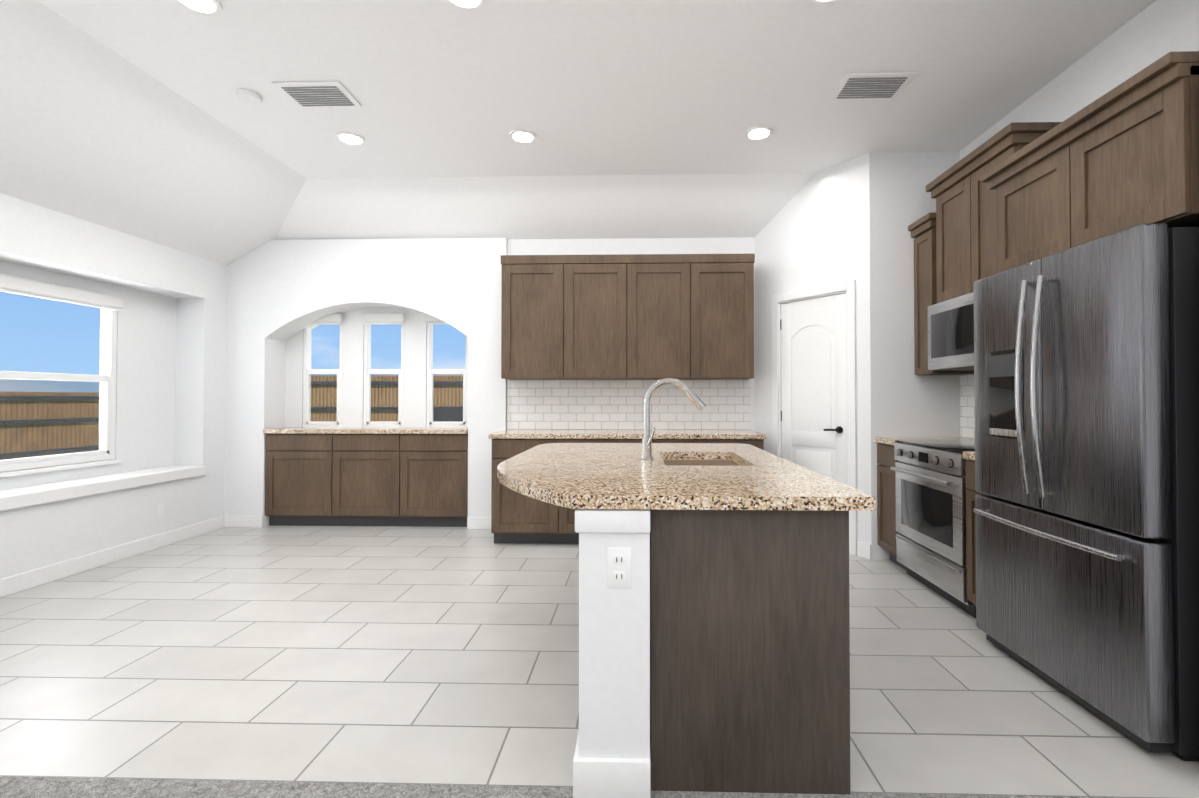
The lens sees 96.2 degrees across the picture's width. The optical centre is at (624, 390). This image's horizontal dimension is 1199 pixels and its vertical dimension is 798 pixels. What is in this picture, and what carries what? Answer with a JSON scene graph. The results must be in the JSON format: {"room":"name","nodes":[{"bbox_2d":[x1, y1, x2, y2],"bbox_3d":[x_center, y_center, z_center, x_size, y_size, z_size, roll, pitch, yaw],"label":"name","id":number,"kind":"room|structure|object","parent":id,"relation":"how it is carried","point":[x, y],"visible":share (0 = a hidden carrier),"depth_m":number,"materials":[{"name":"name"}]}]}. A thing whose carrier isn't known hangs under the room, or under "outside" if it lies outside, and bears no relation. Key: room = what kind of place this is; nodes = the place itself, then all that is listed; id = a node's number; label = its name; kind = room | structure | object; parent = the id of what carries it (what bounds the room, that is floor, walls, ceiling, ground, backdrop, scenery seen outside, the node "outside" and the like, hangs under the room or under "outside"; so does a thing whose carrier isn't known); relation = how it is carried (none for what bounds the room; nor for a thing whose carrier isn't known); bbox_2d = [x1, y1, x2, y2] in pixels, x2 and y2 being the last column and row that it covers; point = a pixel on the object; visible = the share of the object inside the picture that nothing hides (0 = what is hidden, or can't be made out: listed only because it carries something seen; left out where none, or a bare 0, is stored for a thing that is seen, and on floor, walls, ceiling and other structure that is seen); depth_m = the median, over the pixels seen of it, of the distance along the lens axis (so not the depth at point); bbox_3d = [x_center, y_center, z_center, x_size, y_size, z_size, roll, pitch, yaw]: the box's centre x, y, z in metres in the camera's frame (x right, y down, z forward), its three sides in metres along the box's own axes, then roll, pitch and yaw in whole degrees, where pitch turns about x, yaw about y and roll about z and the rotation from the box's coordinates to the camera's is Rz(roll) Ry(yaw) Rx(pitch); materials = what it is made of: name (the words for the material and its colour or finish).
{"room":"kitchen","nodes":[
{"label":"kitchen","id":0,"kind":"room"},
{"bbox_2d":[0,776,1101,797],"bbox_3d":[-0.863,1.222,-0.531,7.900,0.068,4.398,0,-1,2],"label":"floor carpet","id":1,"kind":"object","parent":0,"point":[37,787],"visible":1,"depth_m":1.63,"materials":[{"name":"grey carpet"}]},
{"bbox_2d":[0,0,1155,265],"bbox_3d":[-0.809,-1.573,1.505,7.900,0.710,8.600,0,-1,2],"label":"ceiling","id":2,"kind":"structure","parent":0,"point":[138,118],"depth_m":3.30,"materials":[{"name":"paint"}]},
{"bbox_2d":[175,0,221,15],"bbox_3d":[-1.984,-1.808,2.490,0.190,0.012,0.190,0,-1,2],"label":"recessed light","id":3,"kind":"object","parent":2,"relation":"in","point":[209,7],"visible":0.92,"depth_m":2.52,"materials":[{"name":"paint"}]},
{"bbox_2d":[236,89,261,105],"bbox_3d":[-2.293,-1.790,3.278,0.130,0.029,0.130,0,-1,2],"label":"smoke detector","id":4,"kind":"object","parent":2,"relation":"attached to","point":[249,97],"visible":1,"depth_m":3.25,"materials":[{"name":"paint"}]},
{"bbox_2d":[272,81,360,106],"bbox_3d":[-1.863,-1.797,3.267,0.400,0.015,0.260,0,-1,2],"label":"ceiling vent","id":5,"kind":"object","parent":2,"relation":"in","point":[321,94],"visible":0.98,"depth_m":3.25,"materials":[{"name":"metal"}]},
{"bbox_2d":[335,131,364,145],"bbox_3d":[-1.948,-1.791,3.819,0.190,0.012,0.190,0,-1,2],"label":"recessed light","id":6,"kind":"object","parent":2,"relation":"in","point":[350,138],"visible":0.96,"depth_m":3.80,"materials":[{"name":"paint"}]},
{"bbox_2d":[446,0,485,10],"bbox_3d":[-0.734,-1.809,2.456,0.190,0.012,0.190,0,-1,2],"label":"recessed light","id":7,"kind":"object","parent":2,"relation":"in","point":[469,5],"visible":0.92,"depth_m":2.51,"materials":[{"name":"paint"}]},
{"bbox_2d":[509,129,536,143],"bbox_3d":[-0.719,-1.792,3.786,0.190,0.012,0.190,0,-1,2],"label":"recessed light","id":8,"kind":"object","parent":2,"relation":"in","point":[524,136],"visible":1,"depth_m":3.77,"materials":[{"name":"paint"}]},
{"bbox_2d":[745,126,772,140],"bbox_3d":[0.931,-1.792,3.742,0.190,0.012,0.190,0,-1,2],"label":"recessed light","id":9,"kind":"object","parent":2,"relation":"in","point":[756,133],"visible":1,"depth_m":3.73,"materials":[{"name":"paint"}]},
{"bbox_2d":[810,0,836,3],"bbox_3d":[0.915,-1.810,2.412,0.190,0.012,0.190,0,-1,2],"label":"recessed light","id":10,"kind":"object","parent":2,"relation":"in","point":[822,1],"visible":0.92,"depth_m":2.49,"materials":[{"name":"paint"}]},
{"bbox_2d":[830,72,916,99],"bbox_3d":[1.456,-1.798,3.178,0.400,0.015,0.260,0,-1,2],"label":"ceiling vent","id":11,"kind":"object","parent":2,"relation":"in","point":[885,85],"visible":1,"depth_m":3.16,"materials":[{"name":"metal"}]},
{"bbox_2d":[0,526,1198,797],"bbox_3d":[-0.750,1.280,3.717,7.900,0.060,4.102,0,-1,2],"label":"floor","id":12,"kind":"structure","parent":0,"point":[386,654],"depth_m":2.31,"materials":[{"name":"white tile"}]},
{"bbox_2d":[263,427,467,526],"bbox_3d":[-2.397,0.812,5.106,1.905,0.912,0.316,0,-1,2],"label":"base cabinet","id":13,"kind":"object","parent":12,"relation":"on","point":[317,476],"visible":0.96,"depth_m":4.99,"materials":[{"name":"brown wood"}]},
{"bbox_2d":[489,438,568,543],"bbox_3d":[-0.767,0.827,4.663,0.625,0.870,0.616,0,-1,2],"label":"base cabinet","id":14,"kind":"object","parent":12,"relation":"on","point":[516,517],"depth_m":4.36,"materials":[{"name":"brown wood"}]},
{"bbox_2d":[489,430,765,437],"bbox_3d":[0.021,0.370,4.640,2.238,0.040,0.632,0,-1,2],"label":"countertop","id":15,"kind":"structure","parent":14,"relation":"on","point":[505,433],"depth_m":4.35,"materials":[{"name":"beige stone"}]},
{"bbox_2d":[569,438,636,543],"bbox_3d":[-0.253,0.827,4.649,0.700,0.870,0.616,0,-1,2],"label":"base cabinet","id":16,"kind":"object","parent":12,"relation":"on","point":[573,536],"depth_m":4.35,"materials":[{"name":"brown wood"}]},
{"bbox_2d":[637,438,704,442],"bbox_3d":[0.299,0.827,4.634,0.699,0.870,0.616,0,-1,2],"label":"base cabinet","id":17,"kind":"object","parent":12,"relation":"on","point":[639,440],"depth_m":4.33,"materials":[{"name":"brown wood"}]},
{"bbox_2d":[569,507,864,797],"bbox_3d":[0.285,0.800,2.448,0.832,0.868,1.736,0,-1,2],"label":"kitchen island","id":18,"kind":"object","parent":12,"relation":"on","point":[714,634],"depth_m":1.63,"materials":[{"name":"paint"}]},
{"bbox_2d":[497,443,875,510],"bbox_3d":[0.101,0.343,2.524,1.316,0.040,1.865,0,-1,2],"label":"island countertop","id":19,"kind":"structure","parent":18,"relation":"on","point":[567,475],"depth_m":1.92,"materials":[{"name":"beige stone"}]},
{"bbox_2d":[641,378,705,459],"bbox_3d":[0.230,0.130,2.540,0.312,0.384,0.091,0,-1,2],"label":"faucet","id":20,"kind":"object","parent":19,"relation":"on","point":[696,401],"visible":1,"depth_m":2.54,"materials":[{"name":"silver metal"}]},
{"bbox_2d":[665,455,736,462],"bbox_3d":[0.376,0.464,2.598,0.414,0.224,0.604,0,-1,2],"label":"sink","id":21,"kind":"object","parent":19,"relation":"in","point":[672,458],"depth_m":2.89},
{"bbox_2d":[705,438,764,449],"bbox_3d":[0.813,0.827,4.621,0.625,0.870,0.616,0,-1,2],"label":"base cabinet","id":22,"kind":"object","parent":12,"relation":"on","point":[757,442],"depth_m":4.31,"materials":[{"name":"brown wood"}]},
{"bbox_2d":[877,443,974,569],"bbox_3d":[2.188,0.817,3.851,0.625,0.870,0.300,0,-1,2],"label":"base cabinet","id":23,"kind":"object","parent":12,"relation":"on","point":[886,484],"depth_m":3.87,"materials":[{"name":"brown wood"}]},
{"bbox_2d":[875,435,974,446],"bbox_3d":[2.180,0.360,3.856,0.640,0.040,0.302,0,-1,2],"label":"countertop","id":24,"kind":"structure","parent":23,"relation":"on","point":[890,441],"depth_m":3.85,"materials":[{"name":"beige stone"}]},
{"bbox_2d":[890,440,975,618],"bbox_3d":[2.135,0.782,3.307,0.683,0.925,0.772,0,-1,2],"label":"range","id":25,"kind":"object","parent":12,"relation":"on","point":[931,543],"visible":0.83,"depth_m":3.22,"materials":[{"name":"silver metal"}]},
{"bbox_2d":[963,455,982,604],"bbox_3d":[2.160,0.804,2.805,0.625,0.870,0.209,0,-1,2],"label":"base cabinet","id":26,"kind":"object","parent":12,"relation":"on","point":[971,493],"depth_m":2.87,"materials":[{"name":"brown wood"}]},
{"bbox_2d":[973,223,1198,760],"bbox_3d":[2.044,0.338,2.219,0.786,1.785,0.904,0,-1,2],"label":"fridge","id":27,"kind":"object","parent":12,"relation":"on","point":[1086,392],"visible":1,"depth_m":1.95,"materials":[{"name":"black metal"}]},
{"bbox_2d":[0,0,1198,578],"bbox_3d":[-0.816,-0.306,1.264,7.900,3.050,8.150,0,-1,2],"label":"wall","id":28,"kind":"structure","parent":0,"point":[210,366],"depth_m":4.57,"materials":[{"name":"paint"}]},
{"bbox_2d":[0,274,123,477],"bbox_3d":[-4.042,-0.093,3.758,0.140,1.307,1.010,0,-1,2],"label":"window","id":29,"kind":"structure","parent":28,"relation":"in","point":[110,306],"depth_m":3.92,"materials":[{"name":"white plastic"}]},
{"bbox_2d":[0,465,205,511],"bbox_3d":[-3.872,0.686,3.759,0.295,0.090,1.996,0,-1,2],"label":"sill","id":30,"kind":"structure","parent":28,"relation":"attached to","point":[20,497],"depth_m":3.80,"materials":[{"name":"paint"}]},
{"bbox_2d":[0,516,223,597],"bbox_3d":[-3.761,1.191,3.384,0.016,0.110,3.230,0,-1,2],"label":"baseboard","id":31,"kind":"structure","parent":28,"relation":"attached to","point":[16,583],"depth_m":3.84,"materials":[{"name":"paint"}]},
{"bbox_2d":[224,516,262,527],"bbox_3d":[-3.532,1.212,4.986,0.350,0.110,0.016,0,-1,2],"label":"baseboard","id":32,"kind":"structure","parent":28,"relation":"attached to","point":[229,521],"depth_m":4.98,"materials":[{"name":"paint"}]},
{"bbox_2d":[303,313,342,427],"bbox_3d":[-2.978,-0.199,5.316,0.414,1.124,0.130,0,-1,2],"label":"window","id":33,"kind":"structure","parent":28,"relation":"in","point":[332,319],"depth_m":5.30,"materials":[{"name":"white plastic"}]},
{"bbox_2d":[361,313,404,427],"bbox_3d":[-2.369,-0.200,5.300,0.423,1.124,0.130,0,-1,2],"label":"window","id":34,"kind":"structure","parent":28,"relation":"in","point":[368,320],"depth_m":5.29,"materials":[{"name":"white plastic"}]},
{"bbox_2d":[424,313,467,427],"bbox_3d":[-1.736,-0.200,5.283,0.438,1.124,0.130,0,-1,2],"label":"window","id":35,"kind":"structure","parent":28,"relation":"in","point":[430,320],"depth_m":5.27,"materials":[{"name":"white plastic"}]},
{"bbox_2d":[467,517,490,528],"bbox_3d":[-1.270,1.211,4.925,0.347,0.110,0.016,0,-1,2],"label":"baseboard","id":36,"kind":"structure","parent":28,"relation":"attached to","point":[472,522],"depth_m":4.92,"materials":[{"name":"paint"}]},
{"bbox_2d":[501,255,564,381],"bbox_3d":[-0.798,-0.637,4.822,0.546,1.058,0.337,0,-1,2],"label":"upper cabinet","id":37,"kind":"object","parent":28,"relation":"attached to","point":[533,286],"depth_m":4.66,"materials":[{"name":"brown wood"}]},
{"bbox_2d":[565,254,628,381],"bbox_3d":[-0.251,-0.637,4.807,0.547,1.058,0.337,0,-1,2],"label":"upper cabinet","id":38,"kind":"object","parent":28,"relation":"attached to","point":[594,348],"depth_m":4.65,"materials":[{"name":"brown wood"}]},
{"bbox_2d":[629,254,692,381],"bbox_3d":[0.295,-0.637,4.793,0.546,1.058,0.337,0,-1,2],"label":"upper cabinet","id":39,"kind":"object","parent":28,"relation":"attached to","point":[660,285],"depth_m":4.63,"materials":[{"name":"brown wood"}]},
{"bbox_2d":[693,254,754,381],"bbox_3d":[0.841,-0.637,4.778,0.546,1.058,0.337,0,-1,2],"label":"upper cabinet","id":40,"kind":"object","parent":28,"relation":"attached to","point":[723,284],"depth_m":4.62,"materials":[{"name":"brown wood"}]},
{"bbox_2d":[780,293,846,484],"bbox_3d":[1.563,0.241,4.461,0.423,2.013,0.527,0,-1,2],"label":"pantry door","id":41,"kind":"structure","parent":28,"relation":"in","point":[813,386],"depth_m":4.43,"materials":[{"name":"paint"}]},
{"bbox_2d":[771,280,856,555],"bbox_3d":[1.575,0.205,4.465,0.118,2.110,0.800,1,-1,-35],"label":"door frame","id":42,"kind":"structure","parent":28,"relation":"attached to","point":[848,288],"depth_m":4.19,"materials":[{"name":"paint"}]},
{"bbox_2d":[911,223,973,378],"bbox_3d":[2.328,-0.644,3.888,0.346,1.048,0.256,0,-1,2],"label":"upper cabinet","id":43,"kind":"object","parent":28,"relation":"attached to","point":[922,243],"depth_m":3.92,"materials":[{"name":"brown wood"}]},
{"bbox_2d":[931,175,958,304],"bbox_3d":[2.317,-0.985,3.483,0.346,0.775,0.463,0,-1,2],"label":"upper cabinet","id":44,"kind":"object","parent":28,"relation":"attached to","point":[945,222],"depth_m":3.61,"materials":[{"name":"brown wood"}]},
{"bbox_2d":[959,135,1038,295],"bbox_3d":[2.309,-0.989,3.166,0.346,0.775,0.463,0,-1,2],"label":"upper cabinet","id":45,"kind":"object","parent":28,"relation":"attached to","point":[975,180],"depth_m":3.26,"materials":[{"name":"brown wood"}]},
{"bbox_2d":[928,292,973,369],"bbox_3d":[2.256,-0.368,3.318,0.440,0.444,0.772,0,-1,2],"label":"over-the-range microwave","id":46,"kind":"object","parent":45,"relation":"attached to","point":[950,334],"visible":0.33,"depth_m":3.42,"materials":[{"name":"silver metal"}]},
{"bbox_2d":[991,131,1050,275],"bbox_3d":[2.164,-0.846,2.443,0.596,0.540,0.548,0,-1,2],"label":"upper cabinet","id":47,"kind":"object","parent":28,"relation":"attached to","point":[1021,184],"depth_m":2.53,"materials":[{"name":"brown wood"}]},
{"bbox_2d":[1051,51,1198,254],"bbox_3d":[2.154,-0.851,2.041,0.596,0.540,0.548,0,-1,2],"label":"upper cabinet","id":48,"kind":"object","parent":28,"relation":"attached to","point":[1123,155],"depth_m":1.97,"materials":[{"name":"brown wood"}]},
{"label":"outside","id":49,"kind":"structure","parent":0,"visible":0},
{"bbox_3d":[-4.860,1.618,8.975,38.000,0.100,34.000,0,-1,2],"label":"ground","id":50,"kind":"structure","parent":49,"visible":0},
{"bbox_2d":[0,391,99,459],"bbox_3d":[-11.541,0.737,3.438,0.140,1.620,18.550,0,-1,2],"label":"fence","id":51,"kind":"object","parent":50,"relation":"on","point":[29,443],"depth_m":10.54,"materials":[{"name":"brown wood"}]},
{"bbox_2d":[311,376,462,421],"bbox_3d":[-1.518,0.628,10.550,19.400,2.020,4.100,0,-1,2],"label":"fence","id":52,"kind":"object","parent":50,"relation":"on","point":[446,405],"depth_m":12.61,"materials":[{"name":"brown wood"}]}
]}

